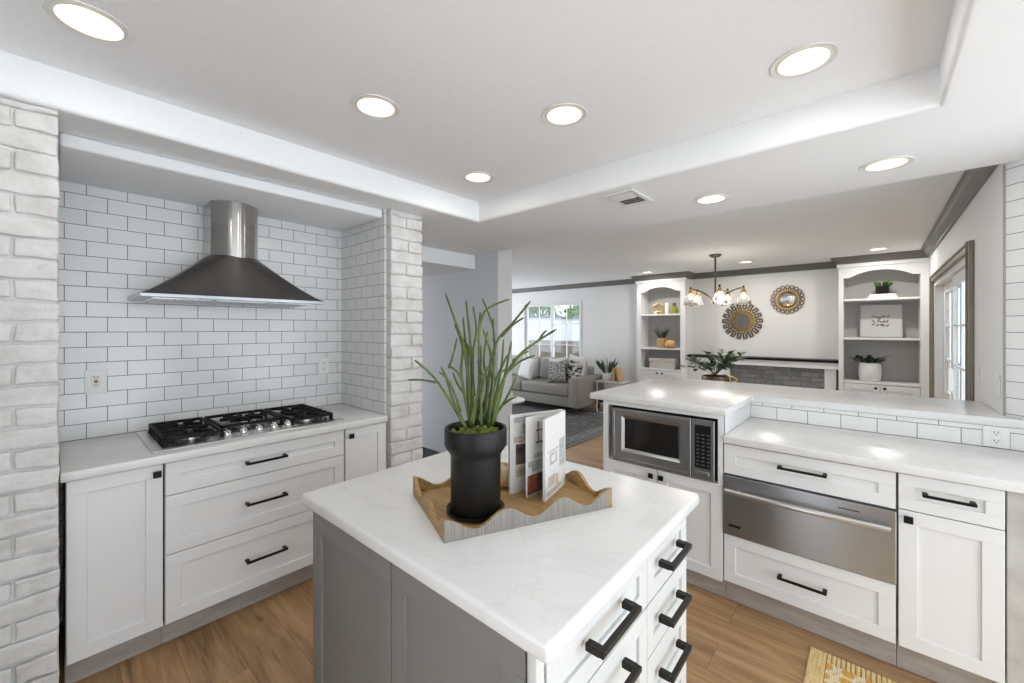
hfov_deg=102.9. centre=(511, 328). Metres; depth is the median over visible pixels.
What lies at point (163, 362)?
wall
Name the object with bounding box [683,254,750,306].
chandelier
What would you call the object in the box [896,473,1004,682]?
base cabinet
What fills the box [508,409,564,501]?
open magazine
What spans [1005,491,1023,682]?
end panel
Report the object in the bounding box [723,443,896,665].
base cabinet
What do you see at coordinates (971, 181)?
trim
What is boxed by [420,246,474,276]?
wall
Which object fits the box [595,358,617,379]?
potted plant
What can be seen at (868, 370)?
potted plant
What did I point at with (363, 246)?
tiled wall
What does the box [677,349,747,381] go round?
centerpiece
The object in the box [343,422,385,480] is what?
base cabinet
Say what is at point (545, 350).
fence
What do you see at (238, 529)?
base cabinet
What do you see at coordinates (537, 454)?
picture
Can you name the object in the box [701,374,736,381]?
bowl
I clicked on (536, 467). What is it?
picture
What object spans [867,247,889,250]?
recessed light
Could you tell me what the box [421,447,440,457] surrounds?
carpet
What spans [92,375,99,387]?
socket
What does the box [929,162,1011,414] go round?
wall
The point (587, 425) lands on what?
living room rug
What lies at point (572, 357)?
throw pillow
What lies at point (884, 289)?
potted plant
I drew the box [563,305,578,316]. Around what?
tree
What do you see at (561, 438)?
picture
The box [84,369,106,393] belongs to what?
wall outlet
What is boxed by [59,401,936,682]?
floor
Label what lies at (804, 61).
diffuser
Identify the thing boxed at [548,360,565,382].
throw pillow
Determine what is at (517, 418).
book
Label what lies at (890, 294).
book
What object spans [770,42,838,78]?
recessed light
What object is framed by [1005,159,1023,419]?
wall
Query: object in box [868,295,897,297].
book
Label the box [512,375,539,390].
seat cushion
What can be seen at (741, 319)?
wall mirror
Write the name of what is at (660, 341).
potted plant
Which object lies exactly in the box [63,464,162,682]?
base cabinet
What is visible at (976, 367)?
light switch
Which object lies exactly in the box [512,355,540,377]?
cushion
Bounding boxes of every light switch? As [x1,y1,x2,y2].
[975,366,978,385]
[996,373,999,397]
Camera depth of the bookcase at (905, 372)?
5.21 m
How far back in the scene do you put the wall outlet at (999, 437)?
1.97 m
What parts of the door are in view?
handle, panel, panel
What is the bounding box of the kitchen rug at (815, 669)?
[803,647,896,682]
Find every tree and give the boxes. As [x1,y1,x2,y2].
[529,306,564,315]
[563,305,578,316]
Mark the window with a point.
(564, 302)
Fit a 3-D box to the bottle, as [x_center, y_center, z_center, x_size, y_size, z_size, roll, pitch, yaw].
[2.753,-0.351,6.924,0.124,0.190,0.124,0,0,42]
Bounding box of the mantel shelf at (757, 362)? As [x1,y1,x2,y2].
[687,357,838,369]
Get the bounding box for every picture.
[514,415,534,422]
[514,435,525,442]
[516,443,525,464]
[516,466,525,476]
[523,423,525,433]
[528,458,542,467]
[528,475,537,492]
[532,463,542,471]
[534,451,542,457]
[547,481,560,496]
[549,473,554,486]
[550,450,556,464]
[551,453,555,461]
[559,436,564,465]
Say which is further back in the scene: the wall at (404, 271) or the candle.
the candle
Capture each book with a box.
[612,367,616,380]
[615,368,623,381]
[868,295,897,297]
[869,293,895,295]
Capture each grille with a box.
[946,291,959,398]
[954,282,964,399]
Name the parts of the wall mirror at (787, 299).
glass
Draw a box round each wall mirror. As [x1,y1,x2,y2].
[722,304,762,338]
[770,285,804,313]
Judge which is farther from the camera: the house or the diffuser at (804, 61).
the house
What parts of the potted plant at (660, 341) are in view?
pot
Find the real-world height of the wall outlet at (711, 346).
0.118 m
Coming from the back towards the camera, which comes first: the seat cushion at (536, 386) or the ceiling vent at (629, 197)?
the seat cushion at (536, 386)
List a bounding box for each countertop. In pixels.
[59,404,387,482]
[302,446,698,663]
[723,417,1023,493]
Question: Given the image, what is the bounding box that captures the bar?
[590,377,1023,428]
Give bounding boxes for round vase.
[665,340,675,347]
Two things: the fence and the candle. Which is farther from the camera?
the fence
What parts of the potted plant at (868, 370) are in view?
planter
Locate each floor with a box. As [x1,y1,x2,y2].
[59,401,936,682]
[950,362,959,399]
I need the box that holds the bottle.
[670,303,677,313]
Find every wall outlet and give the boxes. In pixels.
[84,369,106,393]
[319,358,328,373]
[709,344,713,351]
[983,426,1009,448]
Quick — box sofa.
[512,355,603,414]
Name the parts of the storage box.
lid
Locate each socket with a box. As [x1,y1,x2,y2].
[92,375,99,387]
[991,430,1001,435]
[991,438,1001,444]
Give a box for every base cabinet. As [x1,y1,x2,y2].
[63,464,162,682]
[161,430,343,643]
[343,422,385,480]
[603,400,746,597]
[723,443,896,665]
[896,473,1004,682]
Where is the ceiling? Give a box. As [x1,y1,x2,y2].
[0,0,1023,288]
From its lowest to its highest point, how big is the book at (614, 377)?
0.230 m
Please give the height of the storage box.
0.174 m
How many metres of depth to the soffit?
2.13 m
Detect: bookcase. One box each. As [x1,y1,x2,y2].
[635,277,691,381]
[837,257,928,396]
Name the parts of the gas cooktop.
knob, knob, knob, knob, knob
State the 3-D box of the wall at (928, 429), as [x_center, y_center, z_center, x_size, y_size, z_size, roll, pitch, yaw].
[2.046,0.981,2.302,1.212,1.018,0.100,0,0,42]
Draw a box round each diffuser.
[53,4,123,40]
[357,98,393,116]
[466,173,489,181]
[547,107,580,124]
[698,196,724,202]
[778,48,829,75]
[866,158,907,170]
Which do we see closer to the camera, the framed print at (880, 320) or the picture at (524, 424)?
the picture at (524, 424)
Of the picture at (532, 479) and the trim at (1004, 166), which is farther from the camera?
the trim at (1004, 166)
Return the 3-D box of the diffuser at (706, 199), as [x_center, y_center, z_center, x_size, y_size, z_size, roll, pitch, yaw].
[1.240,-0.806,2.542,0.152,0.004,0.152,0,0,37]
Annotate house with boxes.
[529,315,578,340]
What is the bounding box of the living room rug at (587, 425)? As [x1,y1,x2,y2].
[512,401,602,448]
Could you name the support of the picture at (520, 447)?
on the open magazine at (536, 440)
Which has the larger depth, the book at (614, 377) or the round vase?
the book at (614, 377)
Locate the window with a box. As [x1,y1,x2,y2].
[523,300,581,357]
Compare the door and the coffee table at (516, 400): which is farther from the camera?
the coffee table at (516, 400)
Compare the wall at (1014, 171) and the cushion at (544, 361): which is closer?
the wall at (1014, 171)
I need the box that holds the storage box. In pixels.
[649,357,679,369]
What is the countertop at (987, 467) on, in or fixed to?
on the base cabinet at (856, 611)
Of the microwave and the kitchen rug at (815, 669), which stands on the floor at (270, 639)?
the kitchen rug at (815, 669)
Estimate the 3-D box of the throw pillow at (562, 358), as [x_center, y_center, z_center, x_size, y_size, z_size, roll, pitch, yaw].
[0.861,0.759,7.755,0.410,0.484,0.178,0,0,41]
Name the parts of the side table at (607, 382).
leg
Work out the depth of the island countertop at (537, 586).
1.08 m
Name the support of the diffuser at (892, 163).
attached to the recessed light at (893, 162)
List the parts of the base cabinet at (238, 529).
drawer, drawer, drawer, handle, handle, handle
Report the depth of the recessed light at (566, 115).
1.82 m
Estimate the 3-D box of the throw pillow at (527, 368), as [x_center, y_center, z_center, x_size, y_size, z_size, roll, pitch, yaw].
[0.306,0.764,8.034,0.209,0.462,0.498,0,0,-32]
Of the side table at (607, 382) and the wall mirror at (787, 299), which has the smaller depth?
the wall mirror at (787, 299)
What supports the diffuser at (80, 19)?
attached to the recessed light at (84, 21)
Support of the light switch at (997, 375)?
attached to the wall at (981, 222)
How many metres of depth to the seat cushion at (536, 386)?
7.45 m
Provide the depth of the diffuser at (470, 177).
2.57 m
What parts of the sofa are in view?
frame, backrest, arm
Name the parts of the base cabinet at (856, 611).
handle, handle, handle, warming drawer, drawer, drawer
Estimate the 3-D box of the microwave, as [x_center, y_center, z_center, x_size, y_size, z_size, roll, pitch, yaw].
[1.057,0.668,2.638,0.635,0.344,0.536,0,0,42]
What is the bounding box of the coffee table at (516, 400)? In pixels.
[512,396,524,403]
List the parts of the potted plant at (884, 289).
pot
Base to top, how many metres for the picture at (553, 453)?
0.038 m
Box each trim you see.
[512,164,998,292]
[725,404,749,433]
[1003,165,1005,415]
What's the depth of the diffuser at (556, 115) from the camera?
1.83 m
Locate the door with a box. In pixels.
[929,240,973,400]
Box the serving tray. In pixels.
[413,470,611,542]
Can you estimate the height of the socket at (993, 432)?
0.027 m
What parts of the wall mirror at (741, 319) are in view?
glass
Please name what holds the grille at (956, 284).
attached to the door
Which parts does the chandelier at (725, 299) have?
lamp shade, lamp shade, arm, rod, lamp shade, lamp shade, lamp shade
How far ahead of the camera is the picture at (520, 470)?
1.41 m
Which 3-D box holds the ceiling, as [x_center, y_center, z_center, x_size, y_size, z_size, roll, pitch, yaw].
[0.093,-0.935,3.334,10.700,0.250,9.500,0,0,42]
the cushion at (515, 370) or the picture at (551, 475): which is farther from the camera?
the cushion at (515, 370)
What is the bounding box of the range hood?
[128,200,323,306]
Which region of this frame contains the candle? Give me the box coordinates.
[665,303,668,313]
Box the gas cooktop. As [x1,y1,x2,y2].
[136,404,343,453]
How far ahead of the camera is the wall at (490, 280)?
4.68 m
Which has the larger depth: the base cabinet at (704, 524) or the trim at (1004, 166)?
the base cabinet at (704, 524)
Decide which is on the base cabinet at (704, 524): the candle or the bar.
the bar
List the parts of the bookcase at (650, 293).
door, shelf, shelf, shelf, cornice, panel, door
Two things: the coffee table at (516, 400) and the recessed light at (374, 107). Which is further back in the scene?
the coffee table at (516, 400)
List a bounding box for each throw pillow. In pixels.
[518,355,536,379]
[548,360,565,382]
[550,357,564,361]
[566,360,582,380]
[569,354,586,375]
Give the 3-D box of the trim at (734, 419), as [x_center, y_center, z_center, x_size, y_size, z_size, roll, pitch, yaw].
[1.361,0.523,2.450,0.004,0.102,0.589,0,0,42]
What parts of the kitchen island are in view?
panel, panel, corner post, drawer, handle, drawer, handle, drawer, drawer, drawer, handle, handle, handle, drawer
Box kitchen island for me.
[313,511,691,682]
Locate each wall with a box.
[0,97,59,682]
[57,180,340,622]
[341,209,385,414]
[386,208,422,468]
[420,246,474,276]
[421,249,511,452]
[512,268,838,389]
[751,401,1023,451]
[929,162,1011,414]
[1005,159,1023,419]
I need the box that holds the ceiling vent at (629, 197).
[603,188,652,206]
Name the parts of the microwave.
door, control panel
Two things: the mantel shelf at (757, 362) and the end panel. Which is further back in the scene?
the mantel shelf at (757, 362)
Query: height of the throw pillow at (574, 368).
0.426 m
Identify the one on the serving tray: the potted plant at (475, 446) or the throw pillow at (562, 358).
the potted plant at (475, 446)
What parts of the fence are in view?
rail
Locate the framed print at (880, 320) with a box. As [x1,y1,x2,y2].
[860,304,902,337]
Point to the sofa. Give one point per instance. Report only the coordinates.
(574, 393)
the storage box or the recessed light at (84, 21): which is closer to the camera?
the recessed light at (84, 21)
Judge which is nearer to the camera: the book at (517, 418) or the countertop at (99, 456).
the book at (517, 418)
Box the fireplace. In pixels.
[687,354,838,389]
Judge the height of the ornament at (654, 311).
0.217 m
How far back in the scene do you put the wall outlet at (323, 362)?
3.05 m
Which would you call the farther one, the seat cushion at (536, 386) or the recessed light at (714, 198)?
the seat cushion at (536, 386)
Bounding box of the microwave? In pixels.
[612,405,717,481]
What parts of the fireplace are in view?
panel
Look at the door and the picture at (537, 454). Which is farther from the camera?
the door
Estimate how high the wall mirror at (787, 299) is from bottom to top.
0.428 m
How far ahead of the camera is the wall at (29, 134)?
1.46 m
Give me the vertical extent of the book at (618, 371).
0.233 m
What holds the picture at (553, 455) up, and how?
on the open magazine at (536, 440)
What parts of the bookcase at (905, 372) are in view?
door, shelf, shelf, shelf, panel, cornice, door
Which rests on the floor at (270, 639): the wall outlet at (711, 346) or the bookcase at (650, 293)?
the bookcase at (650, 293)
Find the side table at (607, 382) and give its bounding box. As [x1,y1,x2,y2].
[594,379,633,412]
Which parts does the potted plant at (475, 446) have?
pot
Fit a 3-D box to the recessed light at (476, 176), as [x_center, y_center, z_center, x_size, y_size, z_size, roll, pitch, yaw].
[-0.215,-0.957,2.577,0.202,0.004,0.202,0,0,42]
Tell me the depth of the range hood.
2.38 m
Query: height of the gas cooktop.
0.056 m
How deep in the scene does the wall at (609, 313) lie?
6.59 m
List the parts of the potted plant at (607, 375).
pot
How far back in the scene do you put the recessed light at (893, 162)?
2.00 m
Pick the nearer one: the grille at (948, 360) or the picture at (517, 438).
the picture at (517, 438)
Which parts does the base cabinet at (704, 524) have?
door, door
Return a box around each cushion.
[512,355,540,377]
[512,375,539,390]
[522,378,567,396]
[540,357,587,379]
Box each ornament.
[501,462,507,487]
[652,303,663,313]
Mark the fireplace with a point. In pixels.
(778, 371)
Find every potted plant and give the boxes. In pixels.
[408,293,556,522]
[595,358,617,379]
[654,326,669,347]
[848,354,891,381]
[874,280,893,293]
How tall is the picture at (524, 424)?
0.037 m
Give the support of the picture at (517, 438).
on the open magazine at (536, 440)
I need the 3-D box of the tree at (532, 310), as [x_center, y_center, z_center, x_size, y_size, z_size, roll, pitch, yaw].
[1.669,-0.234,26.584,3.709,3.759,2.943,0,0,30]
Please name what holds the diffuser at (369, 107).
attached to the recessed light at (374, 107)
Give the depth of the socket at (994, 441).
1.97 m
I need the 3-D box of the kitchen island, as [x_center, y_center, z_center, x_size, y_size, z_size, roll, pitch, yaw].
[-0.019,1.053,1.385,1.002,0.872,0.854,0,0,41]
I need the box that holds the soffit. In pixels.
[59,133,381,230]
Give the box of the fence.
[529,340,578,357]
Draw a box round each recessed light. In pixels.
[41,0,133,45]
[351,94,399,119]
[462,171,493,182]
[541,103,586,126]
[693,194,728,204]
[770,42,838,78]
[859,155,914,172]
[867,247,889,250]
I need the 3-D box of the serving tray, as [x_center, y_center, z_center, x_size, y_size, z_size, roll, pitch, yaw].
[-0.011,0.544,1.368,0.568,0.061,0.368,0,0,-24]
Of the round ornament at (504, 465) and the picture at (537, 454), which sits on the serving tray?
the round ornament at (504, 465)

